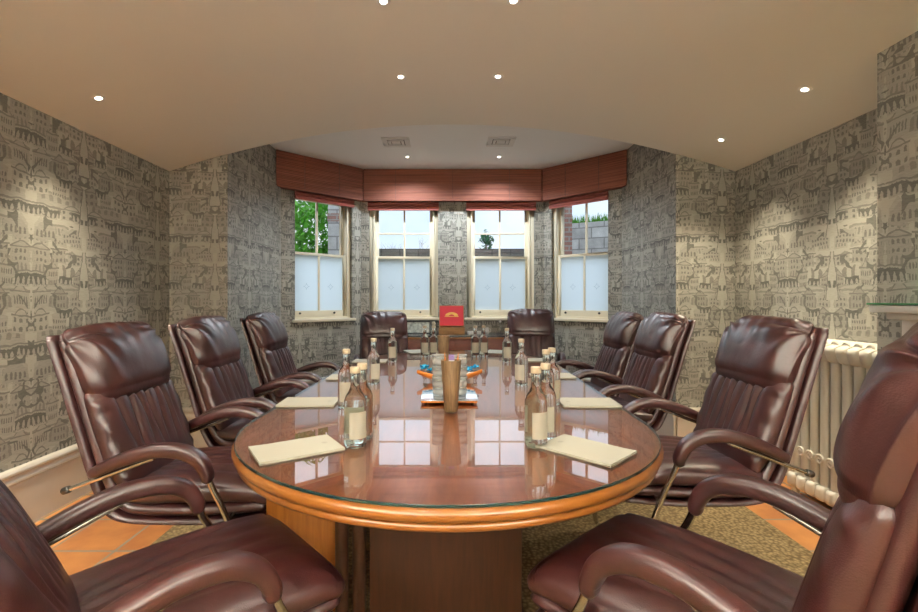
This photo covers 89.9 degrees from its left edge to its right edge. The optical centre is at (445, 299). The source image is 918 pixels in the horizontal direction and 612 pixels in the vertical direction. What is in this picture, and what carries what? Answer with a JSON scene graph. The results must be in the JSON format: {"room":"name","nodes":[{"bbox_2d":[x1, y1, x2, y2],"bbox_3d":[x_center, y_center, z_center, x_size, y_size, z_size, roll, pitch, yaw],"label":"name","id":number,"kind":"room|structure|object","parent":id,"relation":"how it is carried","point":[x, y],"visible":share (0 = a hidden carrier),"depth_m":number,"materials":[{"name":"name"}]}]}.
{"room":"conference room","nodes":[
{"label":"conference room","id":0,"kind":"room"},
{"bbox_2d":[0,93,168,472],"bbox_3d":[-2.455,-0.275,0.250,0.220,3.050,7.300,0,0,0],"label":"wall","id":1,"kind":"structure","parent":0,"point":[84,218],"depth_m":2.77,"materials":[{"name":"paper"}]},
{"bbox_2d":[0,443,91,521],"bbox_3d":[-2.328,1.080,0.250,0.034,0.340,7.300,0,0,0],"label":"baseboard","id":2,"kind":"structure","parent":1,"relation":"attached to","point":[37,484],"depth_m":2.68,"materials":[{"name":"beige paint"}]},
{"bbox_2d":[169,154,226,406],"bbox_3d":[-2.100,-0.275,4.000,0.490,3.050,0.200,0,0,0],"label":"wall","id":3,"kind":"structure","parent":0,"point":[197,191],"depth_m":3.90,"materials":[{"name":"paper"}]},
{"bbox_2d":[182,407,207,447],"bbox_3d":[-2.099,1.080,3.882,0.492,0.340,0.034,0,0,0],"label":"baseboard","id":4,"kind":"structure","parent":3,"relation":"attached to","point":[199,442],"depth_m":3.88,"materials":[{"name":"beige paint"}]},
{"bbox_2d":[227,144,280,388],"bbox_3d":[-1.942,-0.275,4.502,0.200,3.050,1.199,0,0,1],"label":"wall","id":5,"kind":"structure","parent":0,"point":[253,194],"depth_m":4.36,"materials":[{"name":"paper"}]},
{"bbox_2d":[281,188,360,379],"bbox_3d":[-1.524,-0.275,5.531,1.033,3.050,0.220,0,0,-43],"label":"wall","id":6,"kind":"structure","parent":0,"point":[308,342],"depth_m":5.38,"materials":[{"name":"paper"}]},
{"bbox_2d":[276,149,362,201],"bbox_3d":[-1.444,-1.419,5.360,1.130,0.393,0.129,0,0,-43],"label":"valance","id":7,"kind":"object","parent":6,"relation":"in","point":[295,172],"depth_m":5.27,"materials":[{"name":"brown wood"}]},
{"bbox_2d":[292,199,355,322],"bbox_3d":[-1.496,-0.509,5.489,0.851,1.529,0.220,0,0,-43],"label":"window","id":8,"kind":"structure","parent":6,"relation":"in","point":[322,281],"depth_m":5.55,"materials":[{"name":"white glass"}]},
{"bbox_2d":[295,191,354,207],"bbox_3d":[-1.420,-1.188,5.442,0.762,0.090,0.028,0,0,-43],"label":"blind","id":9,"kind":"object","parent":8,"relation":"attached to","point":[298,195],"visible":1,"depth_m":5.42,"materials":[{"name":"fabric"}]},
{"bbox_2d":[34,475,832,574],"bbox_3d":[0.052,1.300,1.200,4.995,0.100,9.400,0,0,0],"label":"floor","id":10,"kind":"structure","parent":0,"point":[105,539],"depth_m":2.42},
{"bbox_2d":[408,333,504,350],"bbox_3d":[0.100,0.828,5.482,1.600,0.845,0.505,0,0,0],"label":"console table","id":11,"kind":"object","parent":10,"relation":"on","point":[456,342],"visible":0.08,"depth_m":5.25,"materials":[{"name":"brown wood"}]},
{"bbox_2d":[439,306,464,334],"bbox_3d":[0.068,0.236,5.509,0.300,0.337,0.278,0,0,0],"label":"box","id":12,"kind":"object","parent":11,"relation":"on","point":[451,318],"visible":1,"depth_m":5.58,"materials":[{"name":"red cardboard"}]},
{"bbox_2d":[439,326,464,334],"bbox_3d":[0.068,0.362,5.470,0.300,0.085,0.200,0,0,0],"label":"wooden tray","id":13,"kind":"object","parent":11,"relation":"on","point":[443,330],"depth_m":5.37,"materials":[{"name":"brown wood"}]},
{"bbox_2d":[150,501,812,611],"bbox_3d":[0.150,1.245,1.875,3.300,0.008,6.150,0,0,0],"label":"area rug","id":14,"kind":"object","parent":10,"relation":"on","point":[738,527],"visible":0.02,"depth_m":2.42,"materials":[{"name":"carpet"}]},
{"bbox_2d":[46,321,265,524],"bbox_3d":[-1.112,0.668,2.030,0.892,1.145,0.654,0,0,0],"label":"armchair","id":15,"kind":"object","parent":14,"relation":"on","point":[128,420],"visible":0.8,"depth_m":1.81,"materials":[{"name":"red leather"}]},
{"bbox_2d":[84,379,193,484],"bbox_3d":[-1.320,0.549,2.030,0.213,0.409,0.511,0,0,0],"label":"cushion","id":16,"kind":"object","parent":15,"relation":"on","point":[121,416],"depth_m":1.88,"materials":[{"name":"red leather"}]},
{"bbox_2d":[130,445,265,504],"bbox_3d":[-0.984,0.752,2.030,0.636,0.121,0.520,0,0,0],"label":"seat cushion","id":17,"kind":"object","parent":15,"relation":"on","point":[231,488],"depth_m":1.82,"materials":[{"name":"red leather"}]},
{"bbox_2d":[0,475,344,611],"bbox_3d":[-0.779,0.677,1.103,0.952,1.126,0.654,0,0,-43],"label":"armchair","id":18,"kind":"object","parent":14,"relation":"on","point":[253,563],"visible":1,"depth_m":1.12,"materials":[{"name":"red leather"}]},
{"bbox_2d":[0,480,79,611],"bbox_3d":[-0.925,0.553,0.967,0.245,0.397,0.511,0,0,-43],"label":"cushion","id":19,"kind":"object","parent":18,"relation":"on","point":[32,577],"depth_m":0.92,"materials":[{"name":"red leather"}]},
{"bbox_2d":[69,514,344,611],"bbox_3d":[-0.663,0.752,1.211,0.636,0.121,0.520,0,0,-43],"label":"seat cushion","id":20,"kind":"object","parent":18,"relation":"on","point":[310,582],"depth_m":1.21,"materials":[{"name":"red leather"}]},
{"bbox_2d":[168,316,310,446],"bbox_3d":[-1.132,0.668,2.840,0.892,1.145,0.654,0,0,0],"label":"armchair","id":21,"kind":"object","parent":14,"relation":"on","point":[207,349],"visible":0.69,"depth_m":2.63,"materials":[{"name":"red leather"}]},
{"bbox_2d":[193,358,257,429],"bbox_3d":[-1.340,0.549,2.840,0.213,0.409,0.511,0,0,0],"label":"cushion","id":22,"kind":"object","parent":21,"relation":"on","point":[216,381],"depth_m":2.65,"materials":[{"name":"red leather"}]},
{"bbox_2d":[216,409,268,439],"bbox_3d":[-1.004,0.752,2.840,0.636,0.121,0.520,0,0,0],"label":"seat cushion","id":23,"kind":"object","parent":21,"relation":"on","point":[228,429],"depth_m":2.60,"materials":[{"name":"red leather"}]},
{"bbox_2d":[240,312,340,403],"bbox_3d":[-1.132,0.668,3.740,0.892,1.145,0.654,0,0,0],"label":"armchair","id":24,"kind":"object","parent":14,"relation":"on","point":[266,337],"visible":0.69,"depth_m":3.52,"materials":[{"name":"red leather"}]},
{"bbox_2d":[258,345,299,396],"bbox_3d":[-1.340,0.549,3.740,0.213,0.409,0.511,0,0,0],"label":"cushion","id":25,"kind":"object","parent":24,"relation":"on","point":[274,361],"depth_m":3.53,"materials":[{"name":"red leather"}]},
{"bbox_2d":[275,383,314,402],"bbox_3d":[-1.004,0.752,3.740,0.636,0.121,0.520,0,0,0],"label":"seat cushion","id":26,"kind":"object","parent":24,"relation":"on","point":[281,394],"depth_m":3.52,"materials":[{"name":"red leather"}]},
{"bbox_2d":[354,311,407,359],"bbox_3d":[-0.634,0.682,4.830,0.654,1.116,0.892,0,0,-10],"label":"armchair","id":27,"kind":"object","parent":14,"relation":"on","point":[374,324],"visible":0.41,"depth_m":5.05,"materials":[{"name":"red leather"}]},
{"bbox_2d":[361,335,407,357],"bbox_3d":[-0.671,0.567,5.035,0.511,0.398,0.213,0,0,-10],"label":"cushion","id":28,"kind":"object","parent":27,"relation":"on","point":[382,340],"depth_m":5.02,"materials":[{"name":"red leather"}]},
{"bbox_2d":[231,350,663,611],"bbox_3d":[0.030,0.864,2.795,1.610,0.752,3.420,0,0,2],"label":"conference table","id":29,"kind":"object","parent":14,"relation":"on","point":[446,500],"visible":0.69,"depth_m":1.65,"materials":[{"name":"brown wood"}]},
{"bbox_2d":[248,434,344,465],"bbox_3d":[-0.487,0.483,1.498,0.262,0.011,0.178,0,0,-33],"label":"notepad","id":30,"kind":"object","parent":29,"relation":"on","point":[265,454],"visible":1,"depth_m":1.48,"materials":[{"name":"beige paper"}]},
{"bbox_2d":[276,397,337,407],"bbox_3d":[-0.645,0.483,2.180,0.262,0.011,0.178,0,0,-2],"label":"notepad","id":31,"kind":"object","parent":29,"relation":"on","point":[289,402],"visible":0.95,"depth_m":2.15,"materials":[{"name":"beige paper"}]},
{"bbox_2d":[326,374,337,379],"bbox_3d":[-0.600,0.483,2.880,0.262,0.011,0.178,0,0,0],"label":"notepad","id":32,"kind":"object","parent":29,"relation":"on","point":[333,376],"visible":0.19,"depth_m":2.84,"materials":[{"name":"beige paper"}]},
{"bbox_2d":[338,349,350,408],"bbox_3d":[-0.455,0.356,2.100,0.075,0.264,0.076,0,0,-10],"label":"water bottle","id":33,"kind":"object","parent":29,"relation":"on","point":[344,377],"visible":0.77,"depth_m":2.07,"materials":[{"name":"beige"}]},
{"bbox_2d":[344,366,366,448],"bbox_3d":[-0.305,0.356,1.545,0.075,0.264,0.076,0,0,-30],"label":"water bottle","id":34,"kind":"object","parent":29,"relation":"on","point":[355,405],"visible":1,"depth_m":1.52,"materials":[{"name":"clear glass"}]},
{"bbox_2d":[357,363,372,439],"bbox_3d":[-0.297,0.356,1.632,0.075,0.264,0.076,0,0,20],"label":"water bottle","id":35,"kind":"object","parent":29,"relation":"on","point":[365,388],"visible":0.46,"depth_m":1.61,"materials":[{"name":"beige"}]},
{"bbox_2d":[352,359,387,362],"bbox_3d":[-0.600,0.483,3.650,0.262,0.011,0.178,0,0,0],"label":"notepad","id":36,"kind":"object","parent":29,"relation":"on","point":[355,360],"visible":0.66,"depth_m":3.63,"materials":[{"name":"beige paper"}]},
{"bbox_2d":[367,338,379,383],"bbox_3d":[-0.425,0.356,2.700,0.075,0.264,0.076,0,0,-30],"label":"water bottle","id":37,"kind":"object","parent":29,"relation":"on","point":[373,359],"visible":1,"depth_m":2.67,"materials":[{"name":"beige"}]},
{"bbox_2d":[388,328,396,361],"bbox_3d":[-0.428,0.356,3.680,0.075,0.264,0.076,0,0,0],"label":"water bottle","id":38,"kind":"object","parent":29,"relation":"on","point":[392,342],"visible":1,"depth_m":3.65,"materials":[{"name":"beige"}]},
{"bbox_2d":[403,349,420,353],"bbox_3d":[-0.280,0.483,4.300,0.178,0.011,0.262,0,0,-20],"label":"notepad","id":39,"kind":"object","parent":29,"relation":"on","point":[418,351],"visible":0.81,"depth_m":4.29,"materials":[{"name":"beige paper"}]},
{"bbox_2d":[421,326,428,355],"bbox_3d":[-0.185,0.356,4.020,0.075,0.264,0.076,0,0,0],"label":"water bottle","id":40,"kind":"object","parent":29,"relation":"on","point":[424,338],"visible":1,"depth_m":3.99,"materials":[{"name":"beige"}]},
{"bbox_2d":[429,325,437,355],"bbox_3d":[-0.108,0.356,4.040,0.075,0.264,0.076,0,0,0],"label":"water bottle","id":41,"kind":"object","parent":29,"relation":"on","point":[433,341],"visible":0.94,"depth_m":4.01,"materials":[{"name":"beige"}]},
{"bbox_2d":[438,335,449,365],"bbox_3d":[-0.018,0.376,3.420,0.090,0.225,0.090,0,0,0],"label":"pencil cup","id":42,"kind":"object","parent":29,"relation":"on","point":[443,340],"visible":0.63,"depth_m":3.39,"materials":[{"name":"brown wood"}]},
{"bbox_2d":[420,383,477,403],"bbox_3d":[0.015,0.478,2.360,0.272,0.020,0.438,0,0,0],"label":"serving tray","id":43,"kind":"object","parent":29,"relation":"on","point":[427,396],"visible":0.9,"depth_m":2.25,"materials":[{"name":"orange paint"}]},
{"bbox_2d":[432,375,442,393],"bbox_3d":[-0.034,0.422,2.270,0.073,0.090,0.073,0,0,0],"label":"drinking glass","id":44,"kind":"object","parent":43,"relation":"on","point":[435,390],"visible":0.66,"depth_m":2.24,"materials":[{"name":"clear glass"}]},
{"bbox_2d":[432,366,441,381],"bbox_3d":[-0.034,0.368,2.270,0.073,0.090,0.073,0,0,0],"label":"drinking glass","id":45,"kind":"object","parent":44,"relation":"on","point":[436,379],"visible":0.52,"depth_m":2.24,"materials":[{"name":"clear glass"}]},
{"bbox_2d":[432,354,443,370],"bbox_3d":[-0.034,0.314,2.270,0.073,0.090,0.073,0,0,0],"label":"drinking glass","id":46,"kind":"object","parent":45,"relation":"on","point":[435,360],"visible":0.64,"depth_m":2.24,"materials":[{"name":"clear glass"}]},
{"bbox_2d":[459,375,467,393],"bbox_3d":[0.070,0.422,2.270,0.073,0.090,0.073,0,0,0],"label":"drinking glass","id":47,"kind":"object","parent":43,"relation":"on","point":[461,390],"visible":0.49,"depth_m":2.24,"materials":[{"name":"clear glass"}]},
{"bbox_2d":[460,365,467,381],"bbox_3d":[0.070,0.368,2.270,0.073,0.090,0.073,0,0,0],"label":"drinking glass","id":48,"kind":"object","parent":47,"relation":"on","point":[462,379],"visible":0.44,"depth_m":2.24,"materials":[{"name":"clear glass"}]},
{"bbox_2d":[453,354,466,370],"bbox_3d":[0.070,0.314,2.270,0.073,0.090,0.073,0,0,0],"label":"drinking glass","id":49,"kind":"object","parent":48,"relation":"on","point":[463,360],"visible":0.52,"depth_m":2.25,"materials":[{"name":"clear glass"}]},
{"bbox_2d":[417,369,481,378],"bbox_3d":[0.022,0.451,2.740,0.390,0.074,0.108,0,0,-4],"label":"dish","id":50,"kind":"object","parent":29,"relation":"on","point":[427,374],"visible":0.48,"depth_m":2.72,"materials":[{"name":"orange ceramic"}]},
{"bbox_2d":[441,359,460,412],"bbox_3d":[0.022,0.376,2.020,0.090,0.225,0.090,0,0,0],"label":"pencil cup","id":51,"kind":"object","parent":29,"relation":"on","point":[450,370],"visible":0.93,"depth_m":1.99,"materials":[{"name":"brown wood"}]},
{"bbox_2d":[471,326,478,355],"bbox_3d":[0.255,0.356,4.020,0.075,0.264,0.076,0,0,0],"label":"water bottle","id":52,"kind":"object","parent":29,"relation":"on","point":[475,338],"visible":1,"depth_m":3.99,"materials":[{"name":"beige"}]},
{"bbox_2d":[480,325,487,355],"bbox_3d":[0.332,0.356,4.040,0.075,0.264,0.076,0,0,0],"label":"water bottle","id":53,"kind":"object","parent":29,"relation":"on","point":[483,338],"visible":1,"depth_m":4.01,"materials":[{"name":"beige"}]},
{"bbox_2d":[502,328,511,361],"bbox_3d":[0.485,0.356,3.660,0.075,0.264,0.076,0,0,0],"label":"water bottle","id":54,"kind":"object","parent":29,"relation":"on","point":[506,344],"visible":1,"depth_m":3.63,"materials":[{"name":"beige"}]},
{"bbox_2d":[515,339,527,385],"bbox_3d":[0.435,0.356,2.660,0.075,0.264,0.076,0,0,30],"label":"water bottle","id":55,"kind":"object","parent":29,"relation":"on","point":[521,360],"visible":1,"depth_m":2.63,"materials":[{"name":"beige"}]},
{"bbox_2d":[525,366,546,448],"bbox_3d":[0.302,0.356,1.545,0.075,0.264,0.076,0,0,-20],"label":"water bottle","id":56,"kind":"object","parent":29,"relation":"on","point":[535,400],"visible":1,"depth_m":1.52,"materials":[{"name":"beige"}]},
{"bbox_2d":[540,363,555,439],"bbox_3d":[0.352,0.356,1.628,0.075,0.264,0.076,0,0,10],"label":"water bottle","id":57,"kind":"object","parent":29,"relation":"on","point":[546,387],"visible":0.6,"depth_m":1.60,"materials":[{"name":"beige"}]},
{"bbox_2d":[542,349,553,388],"bbox_3d":[0.452,0.356,2.080,0.075,0.264,0.076,0,0,10],"label":"water bottle","id":58,"kind":"object","parent":29,"relation":"on","point":[545,352],"visible":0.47,"depth_m":2.06,"materials":[{"name":"beige"}]},
{"bbox_2d":[529,373,576,378],"bbox_3d":[0.675,0.483,2.930,0.262,0.011,0.178,0,0,0],"label":"notepad","id":59,"kind":"object","parent":29,"relation":"on","point":[562,375],"visible":0.34,"depth_m":2.88,"materials":[{"name":"beige paper"}]},
{"bbox_2d":[548,347,559,404],"bbox_3d":[0.497,0.356,2.160,0.075,0.264,0.076,0,0,-30],"label":"water bottle","id":60,"kind":"object","parent":29,"relation":"on","point":[552,362],"visible":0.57,"depth_m":2.13,"materials":[{"name":"beige"}]},
{"bbox_2d":[540,434,636,467],"bbox_3d":[0.452,0.483,1.492,0.178,0.011,0.262,0,0,-44],"label":"notepad","id":61,"kind":"object","parent":29,"relation":"on","point":[599,453],"visible":0.99,"depth_m":1.47,"materials":[{"name":"beige paper"}]},
{"bbox_2d":[560,397,621,407],"bbox_3d":[0.668,0.483,2.170,0.262,0.011,0.178,0,0,2],"label":"notepad","id":62,"kind":"object","parent":29,"relation":"on","point":[565,402],"visible":0.94,"depth_m":2.13,"materials":[{"name":"beige paper"}]},
{"bbox_2d":[507,308,565,370],"bbox_3d":[0.906,0.668,4.831,0.654,1.145,0.892,0,0,8],"label":"armchair","id":63,"kind":"object","parent":14,"relation":"on","point":[536,327],"visible":0.53,"depth_m":5.04,"materials":[{"name":"red leather"}]},
{"bbox_2d":[509,333,554,356],"bbox_3d":[0.934,0.549,5.037,0.511,0.409,0.213,0,0,8],"label":"cushion","id":64,"kind":"object","parent":63,"relation":"on","point":[534,343],"depth_m":5.02,"materials":[{"name":"red leather"}]},
{"bbox_2d":[556,311,643,396],"bbox_3d":[1.162,0.668,3.860,0.892,1.145,0.654,0,0,0],"label":"armchair","id":65,"kind":"object","parent":14,"relation":"on","point":[617,349],"visible":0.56,"depth_m":3.72,"materials":[{"name":"red leather"}]},
{"bbox_2d":[582,381,614,396],"bbox_3d":[1.034,0.752,3.860,0.636,0.121,0.520,0,0,0],"label":"seat cushion","id":66,"kind":"object","parent":65,"relation":"on","point":[598,385],"depth_m":3.77,"materials":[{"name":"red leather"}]},
{"bbox_2d":[590,344,630,387],"bbox_3d":[1.370,0.549,3.860,0.213,0.409,0.511,0,0,0],"label":"cushion","id":67,"kind":"object","parent":65,"relation":"on","point":[614,359],"depth_m":3.71,"materials":[{"name":"red leather"}]},
{"bbox_2d":[574,312,695,430],"bbox_3d":[1.162,0.662,3.190,0.892,1.156,0.654,0,0,0],"label":"armchair","id":68,"kind":"object","parent":14,"relation":"on","point":[662,339],"visible":0.64,"depth_m":2.97,"materials":[{"name":"red leather"}]},
{"bbox_2d":[608,396,652,422],"bbox_3d":[1.034,0.747,3.190,0.636,0.122,0.520,0,0,0],"label":"seat cushion","id":69,"kind":"object","parent":68,"relation":"on","point":[646,415],"depth_m":2.96,"materials":[{"name":"red leather"}]},
{"bbox_2d":[619,352,672,413],"bbox_3d":[1.370,0.542,3.190,0.213,0.413,0.511,0,0,0],"label":"cushion","id":70,"kind":"object","parent":68,"relation":"on","point":[650,371],"depth_m":3.00,"materials":[{"name":"red leather"}]},
{"bbox_2d":[593,315,828,525],"bbox_3d":[1.162,0.656,2.170,0.892,1.168,0.654,0,0,0],"label":"armchair","id":71,"kind":"object","parent":14,"relation":"on","point":[749,420],"visible":0.77,"depth_m":1.95,"materials":[{"name":"red leather"}]},
{"bbox_2d":[648,435,762,485],"bbox_3d":[1.034,0.742,2.170,0.636,0.123,0.520,0,0,0],"label":"seat cushion","id":72,"kind":"object","parent":71,"relation":"on","point":[711,459],"depth_m":1.95,"materials":[{"name":"red leather"}]},
{"bbox_2d":[693,371,793,472],"bbox_3d":[1.370,0.535,2.170,0.213,0.417,0.511,0,0,0],"label":"cushion","id":73,"kind":"object","parent":71,"relation":"on","point":[759,404],"depth_m":2.01,"materials":[{"name":"red leather"}]},
{"bbox_2d":[527,322,917,611],"bbox_3d":[0.674,0.635,1.073,0.654,1.210,0.859,0,0,-41],"label":"armchair","id":74,"kind":"object","parent":14,"relation":"on","point":[864,558],"visible":1,"depth_m":0.82,"materials":[{"name":"red leather"}]},
{"bbox_2d":[527,513,803,611],"bbox_3d":[0.601,0.728,1.157,0.520,0.127,0.636,0,0,-41],"label":"seat cushion","id":75,"kind":"object","parent":74,"relation":"on","point":[766,586],"depth_m":1.16,"materials":[{"name":"red leather"}]},
{"bbox_2d":[791,496,895,611],"bbox_3d":[0.814,0.513,0.913,0.511,0.434,0.195,0,0,-41],"label":"cushion","id":76,"kind":"object","parent":74,"relation":"on","point":[852,566],"depth_m":0.73,"materials":[{"name":"red leather"}]},
{"bbox_2d":[787,339,876,506],"bbox_3d":[2.320,0.742,2.660,0.241,1.015,0.672,0,0,0],"label":"radiator","id":77,"kind":"object","parent":10,"relation":"on","point":[844,365],"visible":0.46,"depth_m":2.71,"materials":[{"name":"beige metal"}]},
{"bbox_2d":[270,124,632,168],"bbox_3d":[0.050,-1.670,4.900,4.060,0.100,2.000,0,0,0],"label":"ceiling","id":78,"kind":"structure","parent":0,"point":[451,146],"depth_m":4.92,"materials":[{"name":"white paint"}]},
{"bbox_2d":[381,137,410,146],"bbox_3d":[-0.510,-1.613,4.720,0.284,0.014,0.280,0,0,0],"label":"ceiling vent","id":79,"kind":"object","parent":78,"relation":"in","point":[387,141],"visible":1,"depth_m":4.69,"materials":[{"name":"white metal"}]},
{"bbox_2d":[486,137,515,146],"bbox_3d":[0.560,-1.613,4.700,0.284,0.014,0.280,0,0,0],"label":"ceiling vent","id":80,"kind":"object","parent":78,"relation":"in","point":[492,141],"visible":1,"depth_m":4.69,"materials":[{"name":"white metal"}]},
{"bbox_2d":[361,201,543,332],"bbox_3d":[0.083,-0.275,5.910,2.306,3.050,0.220,0,0,0],"label":"wall","id":81,"kind":"structure","parent":0,"point":[452,216],"depth_m":5.80,"materials":[{"name":"paper"}]},
{"bbox_2d":[368,202,438,210],"bbox_3d":[-0.536,-1.178,5.774,0.890,0.110,0.028,0,0,0],"label":"blind","id":82,"kind":"object","parent":81,"relation":"attached to","point":[372,206],"visible":1,"depth_m":5.77,"materials":[{"name":"fabric"}]},
{"bbox_2d":[370,211,438,319],"bbox_3d":[-0.536,-0.509,5.860,0.930,1.529,0.220,0,0,0],"label":"window","id":83,"kind":"structure","parent":81,"relation":"in","point":[408,285],"depth_m":5.88,"materials":[{"name":"white glass"}]},
{"bbox_2d":[362,169,542,201],"bbox_3d":[0.083,-1.419,5.729,2.289,0.393,0.129,0,0,0],"label":"valance","id":84,"kind":"object","parent":81,"relation":"in","point":[379,185],"depth_m":5.67,"materials":[{"name":"brown wood"}]},
{"bbox_2d":[465,211,533,319],"bbox_3d":[0.692,-0.509,5.860,0.913,1.529,0.220,0,0,0],"label":"window","id":85,"kind":"structure","parent":81,"relation":"in","point":[499,285],"depth_m":5.88,"materials":[{"name":"white glass"}]},
{"bbox_2d":[466,202,535,210],"bbox_3d":[0.692,-1.178,5.774,0.873,0.110,0.028,0,0,0],"label":"blind","id":86,"kind":"object","parent":81,"relation":"attached to","point":[470,206],"visible":1,"depth_m":5.77,"materials":[{"name":"fabric"}]},
{"bbox_2d":[0,0,917,170],"bbox_3d":[0.052,-1.425,0.203,5.035,0.751,7.405,0,0,0],"label":"ceiling","id":87,"kind":"structure","parent":0,"point":[182,83],"depth_m":2.65,"materials":[{"name":"white paint"}]},
{"bbox_2d":[91,95,105,100],"bbox_3d":[-2.040,-1.185,2.700,0.068,0.024,0.070,0,0,0],"label":"recessed light","id":88,"kind":"object","parent":87,"relation":"in","point":[94,97],"visible":1,"depth_m":2.70,"materials":[{"name":"white paint"}]},
{"bbox_2d":[376,0,390,5],"bbox_3d":[-0.310,-1.479,2.280,0.070,0.009,0.070,0,0,0],"label":"recessed light","id":89,"kind":"object","parent":87,"relation":"in","point":[379,2],"visible":1,"depth_m":2.28,"materials":[{"name":"white paint"}]},
{"bbox_2d":[506,0,520,5],"bbox_3d":[0.335,-1.482,2.280,0.070,0.009,0.070,0,0,0],"label":"recessed light","id":90,"kind":"object","parent":87,"relation":"in","point":[510,2],"visible":1,"depth_m":2.29,"materials":[{"name":"white paint"}]},
{"bbox_2d":[797,86,812,92],"bbox_3d":[2.060,-1.208,2.640,0.068,0.024,0.070,0,0,0],"label":"recessed light","id":91,"kind":"object","parent":87,"relation":"in","point":[804,89],"visible":1,"depth_m":2.64,"materials":[{"name":"white paint"}]},
{"bbox_2d":[544,188,621,377],"bbox_3d":[1.670,-0.275,5.529,1.000,3.050,0.220,0,0,44],"label":"wall","id":92,"kind":"structure","parent":0,"point":[579,341],"depth_m":5.38,"materials":[{"name":"paper"}]},
{"bbox_2d":[553,203,607,322],"bbox_3d":[1.633,-0.509,5.495,0.844,1.529,0.220,0,0,44],"label":"window","id":93,"kind":"structure","parent":92,"relation":"in","point":[580,281],"depth_m":5.55,"materials":[{"name":"white glass"}]},
{"bbox_2d":[549,191,607,208],"bbox_3d":[1.555,-1.181,5.451,0.755,0.105,0.028,0,0,44],"label":"blind","id":94,"kind":"object","parent":93,"relation":"attached to","point":[600,196],"visible":1,"depth_m":5.42,"materials":[{"name":"fabric"}]},
{"bbox_2d":[542,149,626,201],"bbox_3d":[1.585,-1.419,5.359,1.100,0.393,0.129,0,0,44],"label":"valance","id":95,"kind":"object","parent":92,"relation":"in","point":[606,172],"depth_m":5.27,"materials":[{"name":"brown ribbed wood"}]},
{"bbox_2d":[622,144,675,401],"bbox_3d":[2.050,-0.275,4.500,0.200,3.050,1.199,0,0,0],"label":"wall","id":96,"kind":"structure","parent":0,"point":[649,194],"depth_m":4.43,"materials":[{"name":"paper"}]},
{"bbox_2d":[656,413,675,435],"bbox_3d":[1.933,1.080,4.500,0.034,0.340,1.200,0,0,0],"label":"baseboard","id":97,"kind":"structure","parent":96,"relation":"attached to","point":[668,428],"depth_m":3.97,"materials":[{"name":"beige paint"}]},
{"bbox_2d":[676,154,734,406],"bbox_3d":[2.201,-0.275,4.000,0.498,3.050,0.200,0,0,0],"label":"wall","id":98,"kind":"structure","parent":0,"point":[705,192],"depth_m":3.90,"materials":[{"name":"paper"}]},
{"bbox_2d":[676,407,700,436],"bbox_3d":[2.200,1.080,3.882,0.500,0.340,0.034,0,0,0],"label":"baseboard","id":99,"kind":"structure","parent":98,"relation":"attached to","point":[684,427],"depth_m":3.88,"materials":[{"name":"beige paint"}]},
{"bbox_2d":[735,108,876,343],"bbox_3d":[2.560,-0.275,0.250,0.220,3.050,7.300,0,0,0],"label":"wall","id":100,"kind":"structure","parent":0,"point":[806,211],"depth_m":3.04,"materials":[{"name":"paper"}]},
{"bbox_2d":[877,31,917,352],"bbox_3d":[2.275,-0.275,0.820,0.350,3.050,2.840,0,0,0],"label":"wall","id":101,"kind":"structure","parent":0,"point":[897,65],"depth_m":2.14,"materials":[{"name":"paper"}]},
{"bbox_2d":[866,303,917,335],"bbox_3d":[2.002,0.632,1.240,0.194,1.236,1.690,0,0,0],"label":"mantel shelf","id":102,"kind":"object","parent":101,"relation":"attached to","point":[906,312],"visible":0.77,"depth_m":1.98,"materials":[{"name":"white paint"}]},
{"label":"outside","id":103,"kind":"structure","parent":0,"visible":0},
{"bbox_3d":[0.000,1.300,23.025,50.000,0.300,33.950,0,0,0],"label":"terrace","id":104,"kind":"object","parent":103,"visible":0},
{"bbox_2d":[295,200,327,253],"bbox_3d":[-2.693,-0.562,9.513,2.616,3.454,2.734,0,0,0],"label":"bush","id":105,"kind":"object","parent":104,"relation":"on","point":[306,212],"visible":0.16,"depth_m":8.74,"materials":[{"name":"green plant"}]},
{"bbox_2d":[327,205,338,254],"bbox_3d":[-1.800,-0.650,7.800,0.320,3.600,0.420,0,0,0],"label":"stone pier","id":106,"kind":"structure","parent":104,"relation":"on","point":[333,211],"depth_m":7.60,"materials":[{"name":"grey stone"}]},
{"bbox_2d":[327,249,523,255],"bbox_3d":[0.000,0.020,10.200,5.200,2.260,0.480,0,0,0],"label":"wall","id":107,"kind":"structure","parent":104,"relation":"on","point":[382,252],"depth_m":9.98,"materials":[{"name":"grey stone"}]},
{"bbox_2d":[478,229,493,248],"bbox_3d":[1.240,-0.508,14.007,1.956,3.316,2.043,0,0,0],"label":"conifer tree","id":108,"kind":"object","parent":104,"relation":"on","point":[486,240],"visible":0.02,"depth_m":13.95,"materials":[{"name":"green plant"}]},
{"bbox_2d":[564,206,571,254],"bbox_3d":[1.880,-0.450,7.600,0.320,3.200,0.320,0,0,0],"label":"brick pier","id":109,"kind":"structure","parent":104,"relation":"on","point":[568,210],"depth_m":7.44,"materials":[{"name":"red brick"}]},
{"bbox_2d":[572,213,607,253],"bbox_3d":[4.382,-0.335,8.909,4.644,2.970,0.479,0,0,28],"label":"wall","id":110,"kind":"structure","parent":104,"relation":"on","point":[597,228],"depth_m":9.44,"materials":[{"name":"brick"}]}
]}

